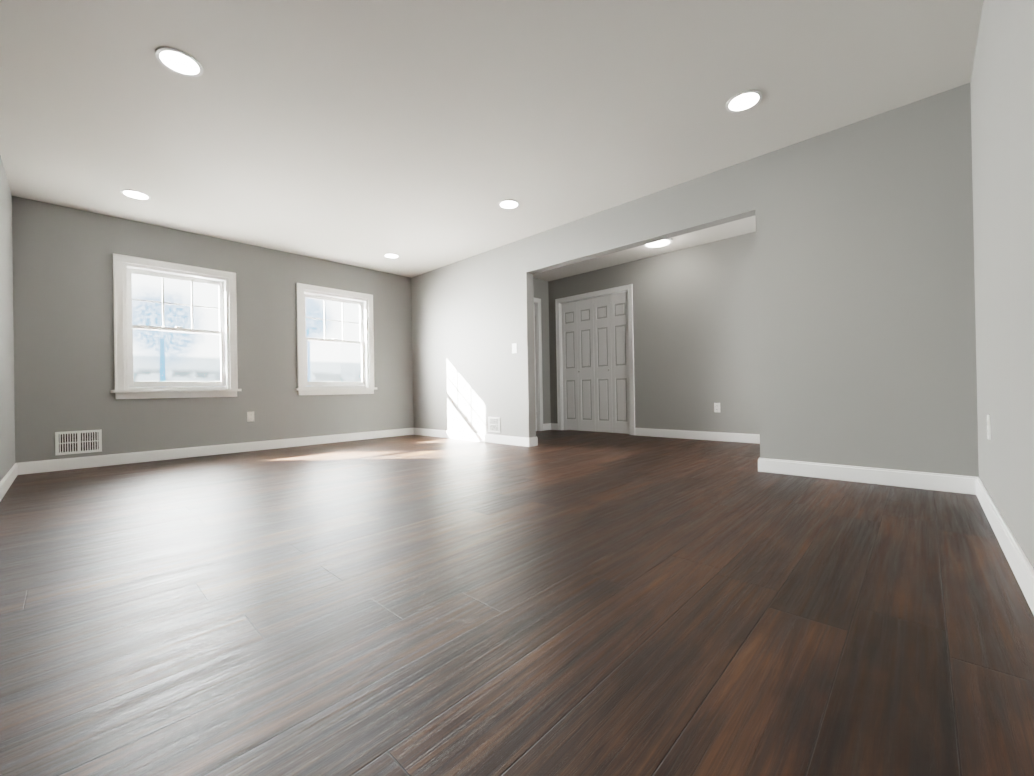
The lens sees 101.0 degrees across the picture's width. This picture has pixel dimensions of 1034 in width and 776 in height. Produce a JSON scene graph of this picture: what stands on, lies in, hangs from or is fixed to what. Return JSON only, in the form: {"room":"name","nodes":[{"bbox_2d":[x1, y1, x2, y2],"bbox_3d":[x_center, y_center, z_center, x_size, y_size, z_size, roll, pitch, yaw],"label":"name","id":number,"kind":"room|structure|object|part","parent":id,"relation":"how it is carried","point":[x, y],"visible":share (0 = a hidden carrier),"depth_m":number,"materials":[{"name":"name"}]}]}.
{"room":"empty living room","nodes":[
{"label":"empty living room","id":0,"kind":"room"},
{"bbox_2d":[0,155,14,480],"bbox_3d":[-2.198,-0.501,1.538,6.050,2.410,0.150,-1,0,44],"label":"wall","id":1,"kind":"structure","parent":0,"point":[7,433],"depth_m":3.25,"materials":[{"name":"grey paint"}]},
{"bbox_2d":[0,463,17,500],"bbox_3d":[-2.176,0.652,1.645,5.900,0.105,0.014,-1,0,44],"label":"baseboard","id":2,"kind":"structure","parent":1,"relation":"attached to","point":[7,480],"depth_m":3.11,"materials":[{"name":"white wood"}]},
{"bbox_2d":[12,196,413,462],"bbox_3d":[-3.036,-0.473,5.156,0.150,2.410,4.240,-1,0,44],"label":"wall","id":3,"kind":"structure","parent":0,"point":[63,326],"depth_m":4.40,"materials":[{"name":"grey paint"}]},
{"bbox_2d":[55,429,101,454],"bbox_3d":[-4.054,0.501,3.949,0.007,0.210,0.300,-1,0,44],"label":"air vent","id":4,"kind":"object","parent":3,"relation":"in","point":[77,442],"visible":1,"depth_m":3.94,"materials":[{"name":"white metal"}]},
{"bbox_2d":[110,253,241,398],"bbox_3d":[-3.583,-0.601,4.529,0.175,1.410,1.080,-1,0,44],"label":"window","id":5,"kind":"structure","parent":3,"relation":"in","point":[127,386],"depth_m":4.47,"materials":[{"name":"white"}]},
{"bbox_3d":[-3.615,-0.615,4.559,0.039,1.088,0.734,-1,0,44],"label":"glass","id":6,"kind":"part","parent":5,"relation":"part of","materials":[{"name":"clear glass"}]},
{"bbox_2d":[17,428,413,474],"bbox_3d":[-2.946,0.678,5.106,0.014,0.105,3.970,-1,0,44],"label":"baseboard","id":7,"kind":"structure","parent":3,"relation":"attached to","point":[31,467],"depth_m":4.53,"materials":[{"name":"white wood"}]},
{"bbox_2d":[247,411,253,421],"bbox_3d":[-3.095,0.333,4.960,0.009,0.116,0.070,-1,0,44],"label":"electrical outlet","id":8,"kind":"object","parent":3,"relation":"attached to","point":[250,416],"visible":1,"depth_m":4.96,"materials":[{"name":"white plastic"}]},
{"bbox_2d":[295,283,376,394],"bbox_3d":[-2.433,-0.616,5.739,0.175,1.410,1.080,-1,0,44],"label":"window","id":9,"kind":"structure","parent":3,"relation":"in","point":[366,342],"depth_m":5.74,"materials":[{"name":"white"}]},
{"bbox_3d":[-2.465,-0.630,5.770,0.039,1.088,0.734,-1,0,44],"label":"glass","id":10,"kind":"part","parent":9,"relation":"part of","materials":[{"name":"clear glass"}]},
{"bbox_2d":[0,0,982,280],"bbox_3d":[-0.263,-1.792,3.711,6.200,0.120,5.990,-1,0,44],"label":"ceiling","id":11,"kind":"structure","parent":0,"point":[420,136],"depth_m":2.60,"materials":[{"name":"white paint"}]},
{"bbox_2d":[120,189,150,199],"bbox_3d":[-3.307,-1.676,3.700,0.198,0.006,0.198,-1,0,44],"label":"recessed light","id":12,"kind":"object","parent":11,"relation":"in","point":[135,194],"visible":1,"depth_m":3.69,"materials":[{"name":"white plastic"}]},
{"bbox_2d":[155,47,202,76],"bbox_3d":[-1.770,-1.708,2.240,0.198,0.006,0.198,-1,0,44],"label":"recessed light","id":13,"kind":"object","parent":11,"relation":"in","point":[177,61],"visible":1,"depth_m":2.23,"materials":[{"name":"white plastic"}]},
{"bbox_2d":[384,253,399,257],"bbox_3d":[-1.612,-1.698,5.484,0.198,0.006,0.198,-1,0,44],"label":"recessed light","id":14,"kind":"object","parent":11,"relation":"in","point":[389,255],"visible":0.98,"depth_m":5.47,"materials":[{"name":"white plastic"}]},
{"bbox_2d":[498,200,518,208],"bbox_3d":[-0.076,-1.731,4.023,0.198,0.006,0.198,-1,0,44],"label":"recessed light","id":15,"kind":"object","parent":11,"relation":"in","point":[508,204],"visible":1,"depth_m":4.02,"materials":[{"name":"white plastic"}]},
{"bbox_2d":[644,238,671,247],"bbox_3d":[1.686,-1.746,5.107,0.330,0.030,0.330,-1,0,44],"label":"recessed light","id":16,"kind":"object","parent":11,"relation":"in","point":[662,243],"visible":0.6,"depth_m":5.14,"materials":[{"name":"white plastic"}]},
{"bbox_2d":[726,90,761,112],"bbox_3d":[1.395,-1.762,2.624,0.198,0.006,0.198,-1,0,44],"label":"recessed light","id":17,"kind":"object","parent":11,"relation":"in","point":[743,101],"visible":1,"depth_m":2.62,"materials":[{"name":"white plastic"}]},
{"bbox_2d":[0,430,1033,775],"bbox_3d":[-0.219,0.728,3.701,6.200,0.100,5.990,-1,0,44],"label":"floor","id":18,"kind":"structure","parent":0,"point":[564,602],"depth_m":1.23,"materials":[{"name":"brown wood"}]},
{"bbox_2d":[533,278,550,423],"bbox_3d":[-0.076,-0.520,6.391,0.120,2.410,1.630,-1,0,44],"label":"wall","id":19,"kind":"structure","parent":0,"point":[540,288],"depth_m":6.86,"materials":[{"name":"grey paint"}]},
{"bbox_2d":[534,304,536,430],"bbox_3d":[0.035,-0.323,6.469,0.088,2.014,0.783,-1,0,44],"label":"door","id":20,"kind":"structure","parent":19,"relation":"in","point":[535,366],"depth_m":6.75,"materials":[{"name":"white wood"}]},
{"bbox_2d":[534,298,542,430],"bbox_3d":[0.025,-0.362,6.476,0.144,2.092,0.934,-1,0,44],"label":"door frame","id":21,"kind":"structure","parent":19,"relation":"attached to","point":[538,356],"depth_m":6.74,"materials":[{"name":"white wood"}]},
{"bbox_2d":[543,423,550,430],"bbox_3d":[0.480,0.625,6.853,0.014,0.105,0.215,-1,0,44],"label":"baseboard","id":22,"kind":"structure","parent":19,"relation":"attached to","point":[547,426],"depth_m":6.85,"materials":[{"name":"white wood"}]},
{"bbox_2d":[548,232,759,433],"bbox_3d":[2.201,-0.563,5.434,4.740,2.410,0.120,-1,0,44],"label":"wall","id":23,"kind":"structure","parent":0,"point":[695,327],"depth_m":5.36,"materials":[{"name":"grey paint"}]},
{"bbox_2d":[551,423,557,429],"bbox_3d":[0.601,0.623,6.878,0.155,0.105,0.014,-1,0,44],"label":"baseboard","id":24,"kind":"structure","parent":23,"relation":"attached to","point":[554,426],"depth_m":6.87,"materials":[{"name":"white wood"}]},
{"bbox_2d":[555,284,634,434],"bbox_3d":[1.166,-0.382,6.403,1.344,2.092,0.144,-1,0,44],"label":"trim","id":25,"kind":"structure","parent":23,"relation":"attached to","point":[590,295],"depth_m":6.38,"materials":[{"name":"white wood"}]},
{"bbox_2d":[561,292,630,434],"bbox_3d":[1.154,-0.342,6.389,1.188,2.012,0.065,-1,0,44],"label":"closet door","id":26,"kind":"structure","parent":23,"relation":"in","point":[595,360],"depth_m":6.36,"materials":[{"name":"white wood"}]},
{"bbox_2d":[635,428,759,443],"bbox_3d":[2.546,0.582,5.028,2.515,0.105,0.014,-1,0,44],"label":"baseboard","id":27,"kind":"structure","parent":23,"relation":"attached to","point":[722,436],"depth_m":5.28,"materials":[{"name":"white wood"}]},
{"bbox_2d":[714,403,719,412],"bbox_3d":[2.417,0.237,5.150,0.070,0.116,0.009,-1,0,44],"label":"outlet","id":28,"kind":"object","parent":23,"relation":"attached to","point":[716,407],"visible":1,"depth_m":5.15,"materials":[{"name":"white plastic"}]},
{"bbox_2d":[411,83,978,476],"bbox_3d":[0.575,-0.538,4.565,5.900,2.410,0.120,-1,0,44],"label":"wall","id":29,"kind":"structure","parent":0,"point":[865,293],"depth_m":2.98,"materials":[{"name":"grey paint"}]},
{"bbox_2d":[414,428,528,446],"bbox_3d":[-0.726,0.642,5.725,2.380,0.105,0.014,-1,0,44],"label":"baseboard","id":30,"kind":"structure","parent":29,"relation":"attached to","point":[503,439],"depth_m":5.54,"materials":[{"name":"white wood"}]},
{"bbox_2d":[488,417,499,432],"bbox_3d":[-0.285,0.455,5.308,0.210,0.190,0.007,-1,0,44],"label":"air vent","id":31,"kind":"object","parent":29,"relation":"in","point":[493,424],"visible":1,"depth_m":5.31,"materials":[{"name":"white metal"}]},
{"bbox_2d":[512,343,516,352],"bbox_3d":[-0.035,-0.470,5.054,0.070,0.116,0.014,-1,0,44],"label":"light switch","id":32,"kind":"object","parent":29,"relation":"attached to","point":[514,347],"visible":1,"depth_m":5.05,"materials":[{"name":"white plastic"}]},
{"bbox_2d":[528,437,537,446],"bbox_3d":[0.187,0.623,4.949,0.014,0.105,0.148,-1,0,44],"label":"baseboard","id":33,"kind":"structure","parent":29,"relation":"attached to","point":[532,441],"depth_m":4.94,"materials":[{"name":"white wood"}]},
{"bbox_2d":[760,458,976,494],"bbox_3d":[2.274,0.579,2.873,1.140,0.105,0.014,-1,0,44],"label":"baseboard","id":34,"kind":"structure","parent":29,"relation":"attached to","point":[933,481],"depth_m":2.79,"materials":[{"name":"white wood"}]},
{"bbox_2d":[970,0,1033,568],"bbox_3d":[2.003,-0.574,1.677,0.150,2.410,5.840,-1,0,44],"label":"wall","id":35,"kind":"structure","parent":0,"point":[1002,102],"depth_m":1.57,"materials":[{"name":"grey paint"}]},
{"bbox_2d":[987,415,990,439],"bbox_3d":[2.261,0.188,2.047,0.009,0.116,0.070,-1,0,44],"label":"electrical outlet","id":36,"kind":"object","parent":35,"relation":"attached to","point":[988,428],"visible":1,"depth_m":2.03,"materials":[{"name":"white plastic"}]},
{"bbox_2d":[976,477,1033,614],"bbox_3d":[1.319,0.589,1.051,0.014,0.105,3.970,-1,0,44],"label":"baseboard","id":37,"kind":"structure","parent":35,"relation":"attached to","point":[1020,564],"depth_m":1.52,"materials":[{"name":"white wood"}]},
{"label":"outside","id":38,"kind":"structure","parent":0,"visible":0},
{"bbox_2d":[132,274,361,386],"bbox_3d":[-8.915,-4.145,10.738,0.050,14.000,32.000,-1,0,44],"label":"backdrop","id":39,"kind":"structure","parent":38,"point":[210,343],"depth_m":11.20,"materials":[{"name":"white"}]}
]}

